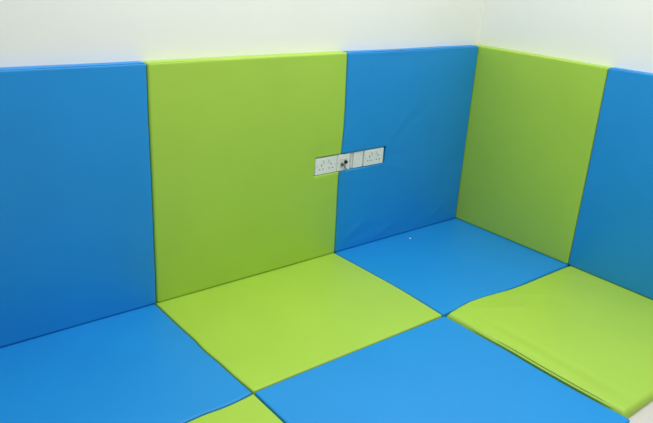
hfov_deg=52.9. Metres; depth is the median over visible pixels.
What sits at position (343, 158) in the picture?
outlet
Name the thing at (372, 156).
double socket
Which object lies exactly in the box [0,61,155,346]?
pad
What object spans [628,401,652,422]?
floor
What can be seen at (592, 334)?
floor mat
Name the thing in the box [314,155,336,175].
double socket
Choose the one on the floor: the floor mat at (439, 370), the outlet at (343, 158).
the floor mat at (439, 370)
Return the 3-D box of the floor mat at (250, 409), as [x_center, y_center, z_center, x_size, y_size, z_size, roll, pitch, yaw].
[-0.405,0.936,1.827,1.065,0.027,0.918,-13,26,-37]
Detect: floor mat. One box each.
[0,304,250,422]
[155,253,441,394]
[188,395,282,422]
[255,316,629,422]
[333,218,570,317]
[447,266,652,417]
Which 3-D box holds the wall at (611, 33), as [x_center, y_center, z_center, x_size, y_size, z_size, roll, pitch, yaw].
[2.429,-0.514,2.267,0.120,2.730,4.652,-13,26,-37]
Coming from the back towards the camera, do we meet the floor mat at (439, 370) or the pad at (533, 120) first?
the pad at (533, 120)
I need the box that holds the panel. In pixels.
[315,147,381,168]
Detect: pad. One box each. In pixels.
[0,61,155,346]
[143,51,346,301]
[334,45,477,251]
[455,45,611,263]
[569,67,652,299]
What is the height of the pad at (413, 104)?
1.106 m
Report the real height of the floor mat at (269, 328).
0.027 m
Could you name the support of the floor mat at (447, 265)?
on the floor
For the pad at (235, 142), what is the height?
1.107 m
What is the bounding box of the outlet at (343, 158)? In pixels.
[336,153,349,170]
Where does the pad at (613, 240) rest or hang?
attached to the wall at (611, 33)
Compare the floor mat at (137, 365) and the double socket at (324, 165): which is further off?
the double socket at (324, 165)
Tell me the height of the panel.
0.093 m
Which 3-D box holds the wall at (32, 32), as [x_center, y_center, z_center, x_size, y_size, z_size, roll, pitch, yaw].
[-0.873,-0.832,2.587,4.772,2.730,0.120,-13,26,-37]
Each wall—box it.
[0,0,483,66]
[478,0,652,72]
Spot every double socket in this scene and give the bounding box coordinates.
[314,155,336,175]
[363,147,383,165]

